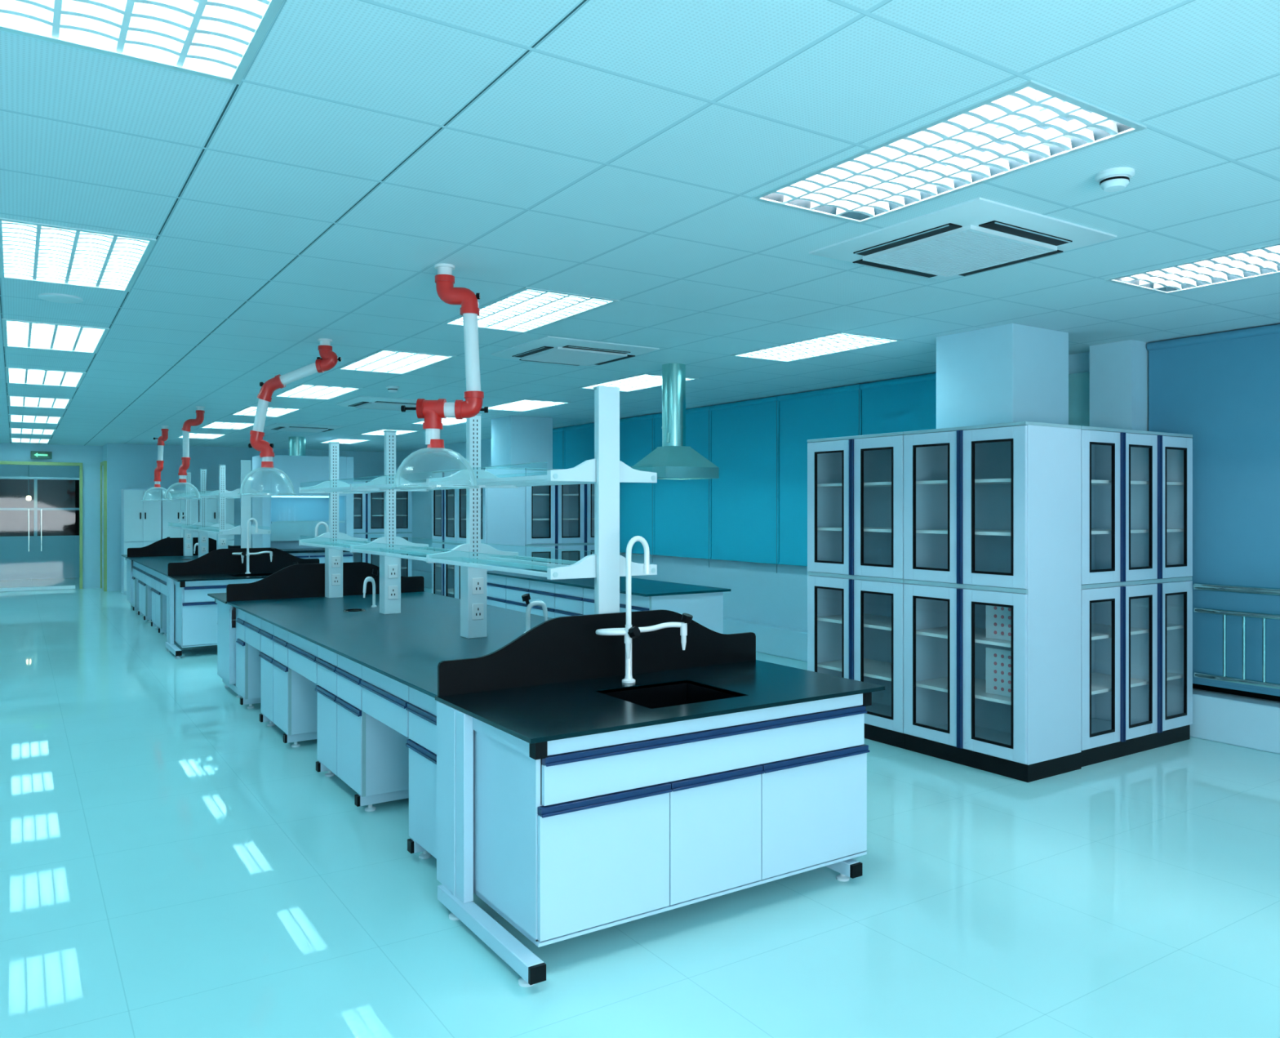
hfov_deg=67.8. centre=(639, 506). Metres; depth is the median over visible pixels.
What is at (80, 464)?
door
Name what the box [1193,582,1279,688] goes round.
safety railing
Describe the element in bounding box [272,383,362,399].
ceiling light
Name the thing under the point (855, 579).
tall cabinet
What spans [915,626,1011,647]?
shelf
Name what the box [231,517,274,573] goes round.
faucet
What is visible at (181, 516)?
faucet
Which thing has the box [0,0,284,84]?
ceiling light
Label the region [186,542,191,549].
power socket
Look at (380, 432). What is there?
ceiling light
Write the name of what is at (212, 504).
locker
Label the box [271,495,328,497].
lamp
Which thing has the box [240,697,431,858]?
support
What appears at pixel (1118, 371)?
wall
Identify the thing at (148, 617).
support
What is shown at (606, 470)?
shelf rack
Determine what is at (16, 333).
ceiling light
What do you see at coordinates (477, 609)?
power socket
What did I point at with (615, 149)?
ceiling
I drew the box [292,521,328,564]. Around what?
faucet
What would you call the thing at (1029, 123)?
ceiling light
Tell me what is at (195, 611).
bench
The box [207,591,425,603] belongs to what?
countertop
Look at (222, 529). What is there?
shelf rack
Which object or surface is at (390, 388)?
smoke detector
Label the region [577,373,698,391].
ceiling light
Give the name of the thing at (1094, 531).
shelf
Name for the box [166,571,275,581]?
countertop
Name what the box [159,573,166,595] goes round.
drawer unit
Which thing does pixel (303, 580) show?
backsplash
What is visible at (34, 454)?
exit sign
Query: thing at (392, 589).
power socket
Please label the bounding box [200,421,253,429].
ceiling light
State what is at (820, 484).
shelf
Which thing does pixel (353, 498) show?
shelf
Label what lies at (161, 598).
base cabinet
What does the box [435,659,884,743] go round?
countertop
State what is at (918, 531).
shelf
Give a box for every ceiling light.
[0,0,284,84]
[0,217,156,291]
[1,318,109,353]
[4,366,86,386]
[7,395,71,408]
[8,413,62,423]
[9,427,55,435]
[9,437,50,443]
[177,432,226,439]
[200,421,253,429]
[230,405,301,417]
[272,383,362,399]
[320,438,369,444]
[336,348,456,374]
[359,428,419,435]
[409,416,483,425]
[442,286,619,333]
[482,399,569,411]
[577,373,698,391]
[730,331,902,362]
[750,79,1146,224]
[1104,242,1279,293]
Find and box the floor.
[0,577,1279,1037]
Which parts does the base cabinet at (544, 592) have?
blue handle, drawer, door, blue handle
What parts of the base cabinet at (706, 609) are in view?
drawer, blue handle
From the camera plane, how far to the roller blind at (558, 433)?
14.36 m
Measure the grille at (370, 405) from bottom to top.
0.019 m
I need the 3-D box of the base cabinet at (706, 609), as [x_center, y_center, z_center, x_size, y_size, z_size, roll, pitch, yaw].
[0.261,1.187,8.830,0.836,0.806,0.580,0,0,-33]
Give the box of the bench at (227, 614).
[207,591,425,697]
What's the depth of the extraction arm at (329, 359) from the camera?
6.80 m
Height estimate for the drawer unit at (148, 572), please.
0.268 m
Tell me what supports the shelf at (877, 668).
attached to the tall cabinet at (855, 579)
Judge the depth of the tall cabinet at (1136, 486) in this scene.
6.28 m
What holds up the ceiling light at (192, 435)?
attached to the ceiling
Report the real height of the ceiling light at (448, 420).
0.151 m
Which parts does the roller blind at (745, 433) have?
pull cord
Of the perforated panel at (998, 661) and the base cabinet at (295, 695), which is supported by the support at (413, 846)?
the base cabinet at (295, 695)
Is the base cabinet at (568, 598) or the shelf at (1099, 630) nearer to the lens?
the shelf at (1099, 630)
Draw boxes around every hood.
[252,435,353,563]
[631,363,719,479]
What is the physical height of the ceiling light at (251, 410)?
0.151 m
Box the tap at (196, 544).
[193,542,198,553]
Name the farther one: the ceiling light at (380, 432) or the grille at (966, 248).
the ceiling light at (380, 432)
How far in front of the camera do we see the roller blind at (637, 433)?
12.57 m
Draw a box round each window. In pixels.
[0,478,79,536]
[778,389,1279,701]
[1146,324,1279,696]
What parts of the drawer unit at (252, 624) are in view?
blue handle, drawer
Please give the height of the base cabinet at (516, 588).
0.806 m
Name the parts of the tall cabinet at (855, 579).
door, door, blue handle, blue handle, blue handle, blue handle, divider rail, panel, door, door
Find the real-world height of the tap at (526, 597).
0.243 m
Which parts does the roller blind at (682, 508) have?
pull cord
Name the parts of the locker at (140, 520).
door, door, door, door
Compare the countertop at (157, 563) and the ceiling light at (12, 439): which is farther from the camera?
the ceiling light at (12, 439)
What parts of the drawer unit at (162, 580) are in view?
blue handle, drawer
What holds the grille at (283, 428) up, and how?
attached to the air conditioner at (277, 426)
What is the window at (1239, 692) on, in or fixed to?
in the wall at (1118, 371)
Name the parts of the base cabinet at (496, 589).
blue handle, drawer, door, blue handle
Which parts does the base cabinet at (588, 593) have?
blue handle, drawer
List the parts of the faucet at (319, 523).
gooseneck spout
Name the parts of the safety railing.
rail, rail, rail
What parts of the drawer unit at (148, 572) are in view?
drawer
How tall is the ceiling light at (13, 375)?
0.151 m
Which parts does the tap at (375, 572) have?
black knob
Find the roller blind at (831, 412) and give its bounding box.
[777,383,861,565]
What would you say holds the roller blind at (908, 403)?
attached to the window at (1239, 692)
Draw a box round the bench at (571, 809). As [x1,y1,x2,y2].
[435,659,884,986]
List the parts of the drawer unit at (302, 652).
blue handle, drawer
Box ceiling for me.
[0,0,1279,452]
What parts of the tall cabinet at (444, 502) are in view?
door, door, blue handle, blue handle, blue handle, blue handle, panel, divider rail, door, door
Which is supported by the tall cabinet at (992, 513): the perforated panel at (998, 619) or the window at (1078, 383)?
the perforated panel at (998, 619)
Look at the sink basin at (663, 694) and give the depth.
4.12 m
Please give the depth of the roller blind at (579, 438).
13.85 m
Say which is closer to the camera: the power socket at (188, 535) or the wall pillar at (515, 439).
the wall pillar at (515, 439)
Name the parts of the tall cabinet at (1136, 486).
door, door, blue handle, blue handle, blue handle, blue handle, divider rail, panel, door, door, blue handle, blue handle, blue handle, blue handle, door, door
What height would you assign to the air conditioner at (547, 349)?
0.052 m
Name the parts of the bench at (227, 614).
frame rail, drawer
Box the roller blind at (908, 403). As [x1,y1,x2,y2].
[859,373,936,435]
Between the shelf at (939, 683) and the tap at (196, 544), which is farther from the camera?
the tap at (196, 544)
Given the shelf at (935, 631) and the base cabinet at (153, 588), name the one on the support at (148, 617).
the base cabinet at (153, 588)
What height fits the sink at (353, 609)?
0.006 m
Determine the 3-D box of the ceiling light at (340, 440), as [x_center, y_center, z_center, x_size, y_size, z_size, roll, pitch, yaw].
[-5.392,-1.270,17.387,0.600,0.151,1.220,0,0,-33]
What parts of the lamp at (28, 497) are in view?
lamp stem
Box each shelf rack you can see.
[167,459,271,557]
[298,385,657,638]
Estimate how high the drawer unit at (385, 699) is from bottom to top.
0.268 m
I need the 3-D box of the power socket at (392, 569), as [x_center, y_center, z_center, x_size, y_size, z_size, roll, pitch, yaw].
[-1.772,0.463,6.835,0.072,0.095,0.007,0,0,-33]
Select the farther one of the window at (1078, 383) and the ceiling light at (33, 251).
the window at (1078, 383)
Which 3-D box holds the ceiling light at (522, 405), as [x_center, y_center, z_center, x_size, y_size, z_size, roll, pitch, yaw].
[-1.376,-1.270,11.267,0.600,0.151,1.220,0,0,-33]
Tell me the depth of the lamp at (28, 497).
20.79 m
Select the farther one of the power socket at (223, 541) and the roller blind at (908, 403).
the power socket at (223, 541)
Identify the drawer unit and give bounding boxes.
[133,561,138,579]
[144,566,151,586]
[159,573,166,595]
[243,611,261,650]
[285,631,317,683]
[359,664,408,737]
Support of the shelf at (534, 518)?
attached to the tall cabinet at (557, 517)
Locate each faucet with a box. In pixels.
[166,515,185,537]
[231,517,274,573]
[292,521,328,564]
[595,535,693,682]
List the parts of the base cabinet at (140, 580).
drawer, door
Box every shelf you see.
[353,497,407,498]
[353,514,407,515]
[435,493,453,496]
[435,564,453,568]
[435,587,453,594]
[533,493,594,496]
[533,517,594,519]
[817,481,891,487]
[817,526,891,532]
[817,613,891,630]
[817,657,891,680]
[915,478,1011,484]
[915,528,1011,535]
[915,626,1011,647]
[915,676,1011,704]
[1091,479,1183,484]
[1091,528,1183,533]
[1091,622,1183,639]
[1091,671,1183,694]
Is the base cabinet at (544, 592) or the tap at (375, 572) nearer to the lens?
the tap at (375, 572)
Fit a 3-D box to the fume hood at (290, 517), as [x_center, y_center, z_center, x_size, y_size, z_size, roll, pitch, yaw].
[-5.793,0.195,16.394,1.520,2.790,0.830,0,0,-33]
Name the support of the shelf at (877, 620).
attached to the tall cabinet at (855, 579)
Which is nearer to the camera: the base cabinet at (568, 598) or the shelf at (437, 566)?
the base cabinet at (568, 598)
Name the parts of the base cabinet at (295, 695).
blue handle, blue handle, drawer, door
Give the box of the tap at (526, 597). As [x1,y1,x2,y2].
[521,593,547,633]
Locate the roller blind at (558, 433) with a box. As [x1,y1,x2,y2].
[552,426,564,468]
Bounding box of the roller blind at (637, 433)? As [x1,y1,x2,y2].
[619,413,654,562]
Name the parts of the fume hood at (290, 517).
blue handle, sash handle, door, blue handle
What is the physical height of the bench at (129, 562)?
0.824 m
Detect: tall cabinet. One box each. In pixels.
[353,480,412,576]
[431,469,458,598]
[457,466,524,599]
[524,467,594,568]
[807,431,906,748]
[903,421,1081,782]
[1080,425,1192,766]
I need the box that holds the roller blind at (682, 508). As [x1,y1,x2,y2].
[653,405,711,567]
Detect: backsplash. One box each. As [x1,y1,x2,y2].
[127,537,240,556]
[168,547,319,574]
[226,561,423,601]
[437,608,755,696]
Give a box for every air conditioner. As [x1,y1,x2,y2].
[263,422,343,432]
[335,395,417,410]
[491,335,659,366]
[808,197,1116,280]
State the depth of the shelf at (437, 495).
13.10 m
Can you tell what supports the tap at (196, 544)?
on the countertop at (157, 563)
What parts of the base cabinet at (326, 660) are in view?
blue handle, blue handle, drawer, door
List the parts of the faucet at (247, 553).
arm, gooseneck spout, arm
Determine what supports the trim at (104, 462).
attached to the wall at (129, 466)
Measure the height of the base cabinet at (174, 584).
0.716 m
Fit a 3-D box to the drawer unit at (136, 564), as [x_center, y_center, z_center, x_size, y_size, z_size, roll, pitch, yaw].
[-7.203,0.918,14.153,0.516,0.268,0.566,0,0,-33]
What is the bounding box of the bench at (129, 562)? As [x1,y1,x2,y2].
[121,554,153,606]
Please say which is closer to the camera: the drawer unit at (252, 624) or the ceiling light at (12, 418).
the drawer unit at (252, 624)
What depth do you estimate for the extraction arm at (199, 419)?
11.35 m
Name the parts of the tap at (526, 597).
black knob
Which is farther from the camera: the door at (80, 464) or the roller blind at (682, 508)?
the door at (80, 464)
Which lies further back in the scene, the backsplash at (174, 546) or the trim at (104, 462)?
the trim at (104, 462)
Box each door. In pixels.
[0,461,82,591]
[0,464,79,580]
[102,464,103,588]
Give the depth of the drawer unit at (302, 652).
5.92 m
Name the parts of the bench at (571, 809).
frame rail, door, blue handle, drawer, rail, door, blue handle, door, blue handle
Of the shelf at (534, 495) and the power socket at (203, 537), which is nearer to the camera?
the shelf at (534, 495)
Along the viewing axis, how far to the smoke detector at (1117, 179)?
3.39 m
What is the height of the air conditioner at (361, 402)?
0.052 m
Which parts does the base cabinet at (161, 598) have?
drawer, door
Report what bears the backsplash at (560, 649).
on the bench at (571, 809)
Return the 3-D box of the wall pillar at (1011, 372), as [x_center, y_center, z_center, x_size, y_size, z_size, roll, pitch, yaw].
[2.520,0.195,6.641,0.620,2.790,0.620,0,0,-33]
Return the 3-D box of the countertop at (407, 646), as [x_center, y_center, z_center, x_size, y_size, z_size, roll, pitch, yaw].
[-1.390,0.774,6.252,1.665,0.016,4.596,0,0,-33]
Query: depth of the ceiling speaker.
5.41 m
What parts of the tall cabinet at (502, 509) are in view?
door, door, door, panel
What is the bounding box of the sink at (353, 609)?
[343,608,365,611]
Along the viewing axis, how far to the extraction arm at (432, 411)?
4.71 m
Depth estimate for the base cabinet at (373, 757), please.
5.02 m
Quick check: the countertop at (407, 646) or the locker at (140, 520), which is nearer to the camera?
the countertop at (407, 646)
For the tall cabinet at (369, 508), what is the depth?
18.04 m
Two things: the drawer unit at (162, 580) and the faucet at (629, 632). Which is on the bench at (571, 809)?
the faucet at (629, 632)
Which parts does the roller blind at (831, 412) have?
pull cord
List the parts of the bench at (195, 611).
frame rail, door, blue handle, drawer, rail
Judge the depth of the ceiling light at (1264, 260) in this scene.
4.90 m
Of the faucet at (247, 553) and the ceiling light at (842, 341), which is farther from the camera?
the faucet at (247, 553)
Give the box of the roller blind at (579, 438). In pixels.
[563,422,594,468]
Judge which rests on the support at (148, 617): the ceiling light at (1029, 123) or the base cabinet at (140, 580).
the base cabinet at (140, 580)
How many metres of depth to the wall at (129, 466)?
18.59 m
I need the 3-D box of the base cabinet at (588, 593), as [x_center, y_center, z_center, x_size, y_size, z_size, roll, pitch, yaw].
[-0.060,1.187,9.319,0.836,0.806,0.580,0,0,-33]
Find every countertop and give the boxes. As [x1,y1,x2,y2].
[127,555,198,575]
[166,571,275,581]
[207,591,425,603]
[226,591,551,697]
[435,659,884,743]
[487,568,730,596]
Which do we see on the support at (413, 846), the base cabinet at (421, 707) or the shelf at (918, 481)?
the base cabinet at (421, 707)
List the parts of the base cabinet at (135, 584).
door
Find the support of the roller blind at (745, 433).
hanging from the ceiling
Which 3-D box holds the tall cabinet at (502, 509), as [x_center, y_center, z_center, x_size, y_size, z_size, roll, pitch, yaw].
[-1.941,0.548,12.322,0.566,2.084,0.905,0,0,-33]
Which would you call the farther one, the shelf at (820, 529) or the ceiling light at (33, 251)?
the shelf at (820, 529)
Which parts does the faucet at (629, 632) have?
arm, black knob, gooseneck spout, arm, black knob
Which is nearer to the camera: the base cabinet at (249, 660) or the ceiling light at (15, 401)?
the base cabinet at (249, 660)
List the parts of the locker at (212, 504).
door, door, door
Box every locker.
[120,488,161,594]
[161,488,198,538]
[198,488,234,545]
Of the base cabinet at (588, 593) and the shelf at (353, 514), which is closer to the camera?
the base cabinet at (588, 593)
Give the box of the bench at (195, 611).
[165,571,275,658]
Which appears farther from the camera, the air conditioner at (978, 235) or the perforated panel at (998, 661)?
the perforated panel at (998, 661)
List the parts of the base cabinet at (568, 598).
door, blue handle, blue handle, drawer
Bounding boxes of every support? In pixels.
[133,584,226,642]
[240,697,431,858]
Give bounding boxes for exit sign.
[31,450,52,458]
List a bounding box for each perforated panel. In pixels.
[986,604,1011,640]
[986,647,1011,697]
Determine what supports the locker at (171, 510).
on the floor
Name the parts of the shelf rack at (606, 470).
post, post, shelf rail, shelf rail, shelf rail, shelf rail, shelf rail, shelf rail, shelf rail, post, shelf rail, post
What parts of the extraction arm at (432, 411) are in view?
tension knob, tension knob, tension knob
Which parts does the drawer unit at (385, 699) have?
blue handle, drawer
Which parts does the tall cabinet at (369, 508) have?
door, door, blue handle, blue handle, blue handle, door, door, panel, divider rail, door, door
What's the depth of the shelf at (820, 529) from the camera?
6.85 m
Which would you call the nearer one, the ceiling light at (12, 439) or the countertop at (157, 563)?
the countertop at (157, 563)
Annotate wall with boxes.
[0,442,384,591]
[395,339,1279,703]
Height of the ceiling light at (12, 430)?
0.151 m
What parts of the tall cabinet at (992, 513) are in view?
door, door, blue handle, blue handle, blue handle, blue handle, divider rail, panel, door, door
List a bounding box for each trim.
[100,460,106,591]
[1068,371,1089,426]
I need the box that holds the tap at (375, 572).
[362,568,377,607]
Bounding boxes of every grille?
[276,426,328,432]
[355,401,416,410]
[520,346,626,365]
[862,224,1057,277]
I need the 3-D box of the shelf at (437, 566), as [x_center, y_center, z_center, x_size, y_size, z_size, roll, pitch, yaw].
[-2.418,0.820,13.098,0.486,0.020,0.861,0,0,-33]
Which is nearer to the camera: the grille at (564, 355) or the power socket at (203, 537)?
the grille at (564, 355)
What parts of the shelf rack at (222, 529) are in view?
post, shelf rail, shelf rail, post, post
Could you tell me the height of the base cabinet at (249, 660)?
0.716 m
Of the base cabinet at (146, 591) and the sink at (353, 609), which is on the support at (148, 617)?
the base cabinet at (146, 591)
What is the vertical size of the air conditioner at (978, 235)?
0.052 m
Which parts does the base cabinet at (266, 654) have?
blue handle, blue handle, drawer, door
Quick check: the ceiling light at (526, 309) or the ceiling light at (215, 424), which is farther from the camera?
the ceiling light at (215, 424)
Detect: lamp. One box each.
[26,464,31,500]
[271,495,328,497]
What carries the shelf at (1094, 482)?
attached to the tall cabinet at (1136, 486)
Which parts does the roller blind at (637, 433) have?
pull cord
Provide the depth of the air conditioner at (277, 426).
14.04 m
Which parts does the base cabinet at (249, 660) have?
blue handle, blue handle, drawer, door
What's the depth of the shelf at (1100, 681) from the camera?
6.34 m
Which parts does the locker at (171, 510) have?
door, door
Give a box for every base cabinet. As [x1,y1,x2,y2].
[131,560,138,607]
[137,563,142,612]
[141,564,151,616]
[150,568,155,624]
[154,571,166,628]
[173,584,224,638]
[235,608,261,698]
[258,618,274,722]
[271,624,317,734]
[315,644,337,774]
[334,653,408,796]
[405,686,437,858]
[487,573,506,608]
[505,576,529,612]
[528,580,555,617]
[554,583,583,617]
[582,587,594,614]
[619,591,723,633]
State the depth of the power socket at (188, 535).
14.87 m
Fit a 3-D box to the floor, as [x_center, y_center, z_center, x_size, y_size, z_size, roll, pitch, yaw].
[-3.965,1.640,10.555,8.950,0.100,28.000,0,0,-33]
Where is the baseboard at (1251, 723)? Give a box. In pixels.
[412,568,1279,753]
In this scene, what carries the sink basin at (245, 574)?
in the bench at (195, 611)
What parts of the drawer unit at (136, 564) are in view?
drawer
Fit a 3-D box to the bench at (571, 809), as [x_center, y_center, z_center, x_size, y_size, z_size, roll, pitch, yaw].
[0.109,1.178,3.944,1.710,0.824,0.905,0,0,-33]
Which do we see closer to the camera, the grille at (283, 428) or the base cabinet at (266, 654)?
the base cabinet at (266, 654)
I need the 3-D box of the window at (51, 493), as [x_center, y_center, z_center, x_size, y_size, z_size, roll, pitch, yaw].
[-11.618,0.015,22.218,8.950,1.250,0.060,0,0,-33]
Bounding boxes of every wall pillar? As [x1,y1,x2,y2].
[491,415,552,468]
[936,323,1068,428]
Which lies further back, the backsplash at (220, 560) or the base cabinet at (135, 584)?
the base cabinet at (135, 584)
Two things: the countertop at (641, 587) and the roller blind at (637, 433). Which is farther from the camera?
the roller blind at (637, 433)
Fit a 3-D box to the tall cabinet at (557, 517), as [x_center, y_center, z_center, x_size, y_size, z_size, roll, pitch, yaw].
[-1.022,0.548,12.637,1.304,2.084,0.466,0,0,-33]
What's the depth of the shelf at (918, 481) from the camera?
6.12 m
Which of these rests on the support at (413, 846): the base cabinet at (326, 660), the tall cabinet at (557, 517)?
the base cabinet at (326, 660)
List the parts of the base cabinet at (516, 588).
door, blue handle, blue handle, drawer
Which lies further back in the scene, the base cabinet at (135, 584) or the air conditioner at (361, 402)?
the base cabinet at (135, 584)
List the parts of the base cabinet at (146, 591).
drawer, door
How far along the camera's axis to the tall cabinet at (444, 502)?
13.18 m
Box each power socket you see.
[186,533,191,539]
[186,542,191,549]
[201,535,206,542]
[201,546,206,552]
[220,538,226,546]
[331,555,340,567]
[331,573,340,585]
[387,564,397,577]
[387,585,397,599]
[471,577,484,594]
[471,603,484,619]
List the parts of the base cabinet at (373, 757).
blue handle, blue handle, drawer, door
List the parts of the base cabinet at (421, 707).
blue handle, blue handle, drawer, door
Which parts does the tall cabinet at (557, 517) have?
door, door, panel, blue handle, blue handle, blue handle, blue handle, divider rail, door, door, blue handle, blue handle, door, door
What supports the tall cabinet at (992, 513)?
on the floor
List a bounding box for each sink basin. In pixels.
[230,573,271,576]
[595,680,746,708]
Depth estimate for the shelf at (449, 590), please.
13.25 m
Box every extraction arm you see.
[142,425,173,500]
[163,405,204,498]
[237,337,342,494]
[391,263,488,488]
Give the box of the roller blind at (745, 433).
[709,395,778,573]
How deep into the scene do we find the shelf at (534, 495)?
12.53 m
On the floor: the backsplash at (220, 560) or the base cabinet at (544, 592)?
the base cabinet at (544, 592)
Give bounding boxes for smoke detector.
[386,386,399,392]
[1094,167,1134,191]
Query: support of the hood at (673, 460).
attached to the ceiling
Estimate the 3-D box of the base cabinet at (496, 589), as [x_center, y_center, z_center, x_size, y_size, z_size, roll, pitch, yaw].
[-1.344,1.187,11.276,0.836,0.806,0.580,0,0,-33]
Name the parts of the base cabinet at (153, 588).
drawer, door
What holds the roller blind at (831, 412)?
attached to the window at (1239, 692)
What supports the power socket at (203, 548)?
attached to the shelf rack at (222, 529)
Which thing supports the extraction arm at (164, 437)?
hanging from the ceiling
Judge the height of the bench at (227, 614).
0.824 m
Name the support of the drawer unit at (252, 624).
attached to the countertop at (407, 646)
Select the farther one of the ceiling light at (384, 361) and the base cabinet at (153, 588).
the base cabinet at (153, 588)
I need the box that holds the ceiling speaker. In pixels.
[38,293,83,303]
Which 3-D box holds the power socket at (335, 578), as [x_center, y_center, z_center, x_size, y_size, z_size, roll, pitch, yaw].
[-2.568,0.613,8.047,0.072,0.095,0.007,0,0,-33]

